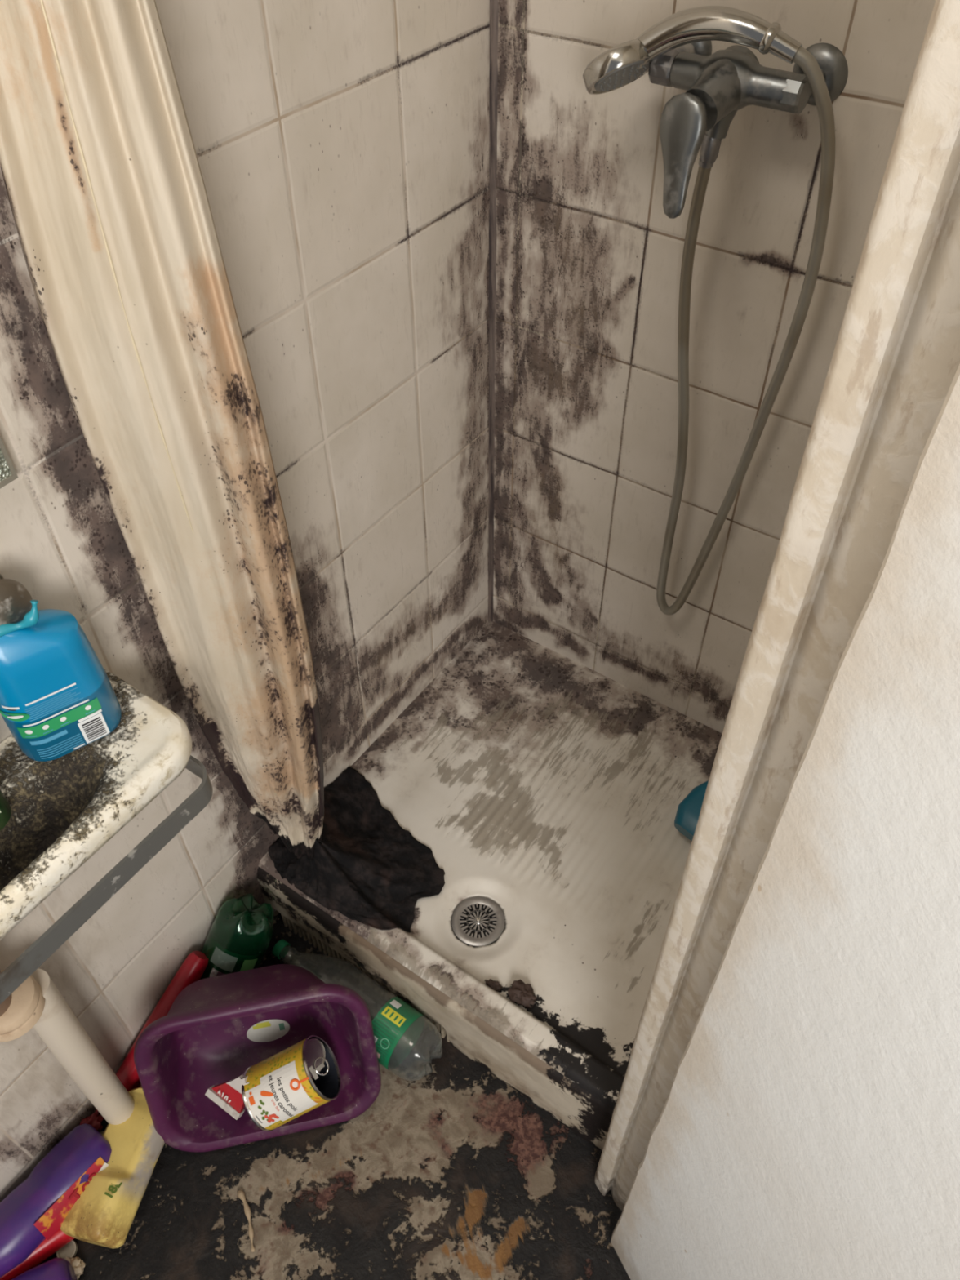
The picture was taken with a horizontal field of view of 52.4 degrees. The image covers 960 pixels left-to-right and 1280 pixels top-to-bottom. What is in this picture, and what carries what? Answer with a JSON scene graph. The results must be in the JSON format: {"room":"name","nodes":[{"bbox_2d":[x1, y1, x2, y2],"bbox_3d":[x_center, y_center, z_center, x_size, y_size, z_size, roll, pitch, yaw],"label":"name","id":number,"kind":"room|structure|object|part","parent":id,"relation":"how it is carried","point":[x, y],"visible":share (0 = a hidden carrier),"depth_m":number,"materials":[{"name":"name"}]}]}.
{"room":"damaged room","nodes":[
{"label":"damaged room","id":0,"kind":"room"},
{"bbox_2d":[0,0,489,1202],"bbox_3d":[-0.552,-0.146,0.698,0.001,2.420,2.000,27,52,23],"label":"wall","id":1,"kind":"structure","parent":0,"point":[341,146],"depth_m":1.25,"materials":[{"name":"tile"}]},
{"bbox_2d":[0,436,17,488],"bbox_3d":[-0.506,-0.166,0.757,0.010,0.249,0.242,27,52,23],"label":"panel","id":2,"kind":"object","parent":1,"relation":"attached to","point":[8,474],"visible":1,"depth_m":0.90,"materials":[{"name":"clear glass"}]},
{"bbox_3d":[-0.507,-0.167,0.754,0.005,0.244,0.238,27,52,23],"label":"pane","id":3,"kind":"part","parent":2,"relation":"part of","materials":[{"name":"clear glass"}]},
{"bbox_2d":[0,573,32,625],"bbox_3d":[-0.468,-0.027,0.929,0.054,0.076,0.076,27,52,23],"label":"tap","id":4,"kind":"object","parent":1,"relation":"attached to","point":[15,597],"visible":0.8,"depth_m":0.92,"materials":[{"name":"silver metal"}]},
{"bbox_2d":[0,968,134,1124],"bbox_3d":[-0.548,0.528,1.253,0.087,0.640,0.076,-21,50,-18],"label":"pipe","id":5,"kind":"object","parent":1,"relation":"attached to","point":[37,1003],"visible":0.8,"depth_m":1.23,"materials":[{"name":"white plastic"}]},
{"bbox_2d":[0,969,44,1042],"bbox_3d":[-0.553,0.427,1.142,0.076,0.046,0.076,27,52,23],"label":"pipe collar","id":6,"kind":"object","parent":5,"relation":"on","point":[21,1011],"depth_m":1.12,"materials":[{"name":"beige plastic"}]},
{"bbox_2d":[0,667,191,940],"bbox_3d":[-0.492,0.234,1.007,0.169,0.118,0.445,27,52,23],"label":"basin","id":7,"kind":"object","parent":1,"relation":"attached to","point":[64,809],"visible":0.73,"depth_m":1.03,"materials":[{"name":"ceramic"}]},
{"bbox_2d":[0,789,11,830],"bbox_3d":[-0.510,0.134,0.936,0.066,0.154,0.053,-27,52,-23],"label":"bottle","id":8,"kind":"object","parent":7,"relation":"on","point":[5,807],"visible":1,"depth_m":0.98,"materials":[{"name":"plastic"}]},
{"bbox_2d":[0,600,121,761],"bbox_3d":[-0.440,0.032,0.985,0.108,0.194,0.063,-27,52,-23],"label":"bottle","id":9,"kind":"object","parent":7,"relation":"on","point":[57,697],"visible":1,"depth_m":0.97,"materials":[{"name":"plastic"}]},
{"bbox_3d":[-0.407,0.093,1.029,0.025,0.034,0.001,-27,52,-23],"label":"barcode panel","id":10,"kind":"part","parent":9,"relation":"part of","materials":[{"name":"white paper"}]},
{"bbox_2d":[0,755,213,1004],"bbox_3d":[-0.489,0.253,1.019,0.179,0.032,0.430,27,52,23],"label":"bracket","id":11,"kind":"object","parent":1,"relation":"attached to","point":[68,924],"visible":0.81,"depth_m":1.01,"materials":[{"name":"grey paint"}]},
{"bbox_2d":[0,0,444,933],"bbox_3d":[-0.207,-0.245,0.961,0.276,1.871,0.292,27,52,23],"label":"shower curtain","id":12,"kind":"object","parent":1,"relation":"hanging from","point":[106,192],"visible":1,"depth_m":0.92,"materials":[{"name":"fabric"}]},
{"bbox_2d":[38,910,630,1279],"bbox_3d":[0.085,0.971,1.299,1.600,0.001,2.050,27,52,23],"label":"floor","id":13,"kind":"structure","parent":0,"point":[452,1172],"depth_m":1.44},
{"bbox_2d":[0,1228,74,1279],"bbox_3d":[-0.639,0.863,1.370,0.181,0.044,0.044,-30,54,-25],"label":"bottle","id":14,"kind":"object","parent":13,"relation":"on","point":[60,1239],"visible":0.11,"depth_m":1.36,"materials":[{"name":"plastic"}]},
{"bbox_2d":[11,1257,77,1279],"bbox_3d":[-0.630,0.909,1.308,0.171,0.082,0.084,-24,51,-20],"label":"bottle","id":15,"kind":"object","parent":13,"relation":"on","point":[56,1268],"visible":1,"depth_m":1.32,"materials":[{"name":"plastic"}]},
{"bbox_2d":[0,1123,111,1277],"bbox_3d":[-0.639,0.822,1.375,0.106,0.089,0.274,29,53,25],"label":"bottle","id":16,"kind":"object","parent":13,"relation":"on","point":[33,1211],"visible":0.92,"depth_m":1.37,"materials":[{"name":"plastic"}]},
{"bbox_2d":[56,1240,77,1259],"bbox_3d":[-0.587,0.868,1.388,0.027,0.013,0.028,-8,47,-7],"label":"cap","id":17,"kind":"object","parent":13,"relation":"on","point":[69,1250],"visible":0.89,"depth_m":1.39,"materials":[{"name":"white plastic"}]},
{"bbox_2d":[66,1256,85,1279],"bbox_3d":[-0.570,0.883,1.370,0.033,0.022,0.029,9,48,8],"label":"lump","id":18,"kind":"object","parent":13,"relation":"on","point":[77,1264],"visible":0.69,"depth_m":1.37,"materials":[{"name":"beige paper"}]},
{"bbox_2d":[80,1109,103,1131],"bbox_3d":[-0.597,0.745,1.492,0.036,0.032,0.055,27,52,23],"label":"wrapper","id":19,"kind":"object","parent":13,"relation":"on","point":[95,1119],"visible":0.4,"depth_m":1.49,"materials":[{"name":"red plastic"}]},
{"bbox_2d":[59,1086,164,1248],"bbox_3d":[-0.525,0.766,1.431,0.101,0.094,0.207,10,48,9],"label":"bottle","id":20,"kind":"object","parent":13,"relation":"on","point":[104,1214],"visible":0.76,"depth_m":1.39,"materials":[{"name":"plastic"}]},
{"bbox_2d":[133,1080,141,1088],"bbox_3d":[-0.529,0.700,1.523,0.051,0.047,0.062,27,52,23],"label":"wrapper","id":21,"kind":"object","parent":13,"relation":"on","point":[139,1085],"visible":0.13,"depth_m":1.51,"materials":[{"name":"red plastic"}]},
{"bbox_2d":[115,951,208,1091],"bbox_3d":[-0.499,0.598,1.526,0.038,0.144,0.216,27,53,23],"label":"bottle","id":22,"kind":"object","parent":13,"relation":"on","point":[191,971],"visible":0.56,"depth_m":1.51,"materials":[{"name":"plastic"}]},
{"bbox_2d":[200,893,274,979],"bbox_3d":[-0.399,0.507,1.581,0.097,0.190,0.165,32,55,26],"label":"bottle","id":23,"kind":"object","parent":13,"relation":"on","point":[239,936],"visible":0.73,"depth_m":1.53,"materials":[{"name":"green plastic"}]},
{"bbox_2d":[236,1190,254,1252],"bbox_3d":[-0.337,0.842,1.416,0.013,0.011,0.084,-18,49,-16],"label":"twig","id":24,"kind":"object","parent":13,"relation":"on","point":[240,1193],"visible":1,"depth_m":1.42,"materials":[{"name":"beige wood"}]},
{"bbox_2d":[133,964,381,1152],"bbox_3d":[-0.329,0.605,1.465,0.337,0.251,0.199,-9,47,-8],"label":"tub","id":25,"kind":"object","parent":13,"relation":"on","point":[217,1028],"visible":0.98,"depth_m":1.48,"materials":[{"name":"purple plastic"}]},
{"bbox_2d":[204,1074,248,1119],"bbox_3d":[-0.374,0.676,1.466,0.064,0.052,0.052,25,52,22],"label":"carton","id":26,"kind":"object","parent":25,"relation":"in","point":[228,1095],"visible":1,"depth_m":1.46,"materials":[{"name":"red cardboard"}]},
{"bbox_2d":[217,1089,231,1102],"bbox_3d":[-0.382,0.682,1.458,0.025,0.001,0.010,21,92,15],"label":"print","id":27,"kind":"object","parent":26,"relation":"on","point":[219,1091],"depth_m":1.46},
{"bbox_2d":[241,1035,341,1131],"bbox_3d":[-0.284,0.668,1.472,0.144,0.136,0.097,-12,48,-11],"label":"can","id":28,"kind":"object","parent":25,"relation":"in","point":[304,1076],"visible":1,"depth_m":1.44,"materials":[{"name":"metal"}]},
{"bbox_2d":[257,1099,268,1120],"bbox_3d":[-0.317,0.693,1.433,0.017,0.006,0.037,-30,90,8],"label":"picture","id":29,"kind":"object","parent":28,"relation":"on","point":[263,1104],"depth_m":1.43,"materials":[{"name":"green"}]},
{"bbox_3d":[-0.319,0.687,1.436,0.034,0.011,0.060,-30,90,8],"label":"white panel","id":30,"kind":"part","parent":28,"relation":"part of","materials":[{"name":"white paper"}]},
{"bbox_2d":[260,1090,273,1096],"bbox_3d":[-0.312,0.665,1.431,0.021,0.007,0.007,5,47,5],"label":"picture","id":31,"kind":"object","parent":28,"relation":"on","point":[263,1093],"depth_m":1.43,"materials":[{"name":"orange paper"}]},
{"bbox_2d":[264,1114,279,1123],"bbox_3d":[-0.306,0.701,1.433,0.019,0.007,0.017,-30,90,8],"label":"picture","id":32,"kind":"object","parent":28,"relation":"on","point":[268,1118],"depth_m":1.43,"materials":[{"name":"red"}]},
{"bbox_3d":[-0.283,0.666,1.433,0.062,0.018,0.072,-30,90,8],"label":"white panel","id":33,"kind":"part","parent":28,"relation":"part of","materials":[{"name":"white paper"}]},
{"bbox_3d":[-0.253,0.631,1.470,0.029,0.049,0.056,17,49,15],"label":"lid","id":34,"kind":"part","parent":28,"relation":"part of","materials":[{"name":"metal"}]},
{"bbox_3d":[-0.239,0.638,1.456,0.022,0.022,0.028,-30,90,8],"label":"ring pull","id":35,"kind":"part","parent":28,"relation":"part of","materials":[{"name":"metal"}]},
{"bbox_2d":[271,939,443,1080],"bbox_3d":[-0.207,0.590,1.587,0.333,0.097,0.096,27,53,23],"label":"clear bottle","id":36,"kind":"object","parent":13,"relation":"on","point":[407,1042],"visible":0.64,"depth_m":1.53,"materials":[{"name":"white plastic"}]},
{"bbox_2d":[257,621,722,1151],"bbox_3d":[0.112,0.371,1.742,0.703,0.174,0.701,27,52,23],"label":"shower tray","id":37,"kind":"object","parent":13,"relation":"on","point":[547,790],"visible":0.88,"depth_m":1.65,"materials":[{"name":"white ceramic"}]},
{"bbox_2d":[450,904,505,947],"bbox_3d":[-0.003,0.461,1.594,0.089,0.006,0.089,27,52,23],"label":"drain","id":38,"kind":"object","parent":37,"relation":"on","point":[472,926],"depth_m":1.59,"materials":[{"name":"silver metal"}]},
{"bbox_2d":[485,978,502,991],"bbox_3d":[0.020,0.532,1.501,0.030,0.014,0.018,27,52,23],"label":"lump","id":39,"kind":"object","parent":37,"relation":"on","point":[494,984],"visible":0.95,"depth_m":1.50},
{"bbox_2d":[507,979,536,1008],"bbox_3d":[0.065,0.540,1.485,0.045,0.026,0.038,27,52,23],"label":"lump","id":40,"kind":"object","parent":37,"relation":"on","point":[521,993],"visible":1,"depth_m":1.48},
{"bbox_2d":[674,780,708,841],"bbox_3d":[0.407,0.262,1.655,0.186,0.083,0.074,-33,55,-27],"label":"bottle","id":41,"kind":"object","parent":37,"relation":"on","point":[689,809],"visible":0.31,"depth_m":1.63,"materials":[{"name":"plastic"}]},
{"bbox_2d":[493,0,935,733],"bbox_3d":[0.321,-0.596,1.115,0.740,2.420,0.001,27,52,23],"label":"wall","id":42,"kind":"structure","parent":0,"point":[589,255],"depth_m":1.36,"materials":[{"name":"tile"}]},
{"bbox_2d":[488,0,497,622],"bbox_3d":[0.017,-0.799,1.196,0.009,2.240,0.009,27,52,23],"label":"trim","id":43,"kind":"structure","parent":42,"relation":"attached to","point":[493,73],"depth_m":1.47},
{"bbox_2d":[648,40,848,218],"bbox_3d":[0.254,-0.563,1.066,0.219,0.143,0.171,27,52,23],"label":"shower mixer","id":44,"kind":"object","parent":42,"relation":"attached to","point":[719,84],"visible":0.91,"depth_m":1.03,"materials":[{"name":"silver metal"}]},
{"bbox_3d":[0.210,-0.518,1.043,0.035,0.117,0.054,-34,55,-27],"label":"lever","id":45,"kind":"part","parent":44,"relation":"part of","materials":[{"name":"silver metal"}]},
{"bbox_2d":[582,5,835,614],"bbox_3d":[0.261,-0.349,1.324,0.302,0.887,0.081,16,49,14],"label":"shower","id":46,"kind":"object","parent":44,"relation":"attached to","point":[620,65],"visible":0.99,"depth_m":1.09,"materials":[{"name":"silver metal"}]},
{"bbox_3d":[0.229,-0.629,1.025,0.157,0.069,0.031,24,51,21],"label":"handle","id":47,"kind":"part","parent":46,"relation":"part of","materials":[{"name":"silver metal"}]},
{"bbox_3d":[0.418,-0.237,0.778,0.050,2.410,0.700,27,52,23],"label":"wall","id":48,"kind":"structure","parent":0,"visible":0},
{"bbox_2d":[595,0,959,1211],"bbox_3d":[0.224,-0.019,0.575,0.103,2.410,0.094,27,52,23],"label":"trim","id":49,"kind":"structure","parent":48,"relation":"attached to","point":[895,360],"depth_m":0.51,"materials":[{"name":"beige paint"}]},
{"bbox_2d":[610,363,959,1279],"bbox_3d":[0.364,0.400,0.441,0.036,2.020,0.742,-21,50,-18],"label":"door","id":50,"kind":"structure","parent":48,"relation":"in","point":[807,1127],"depth_m":0.59,"materials":[{"name":"white paint"}]}
]}

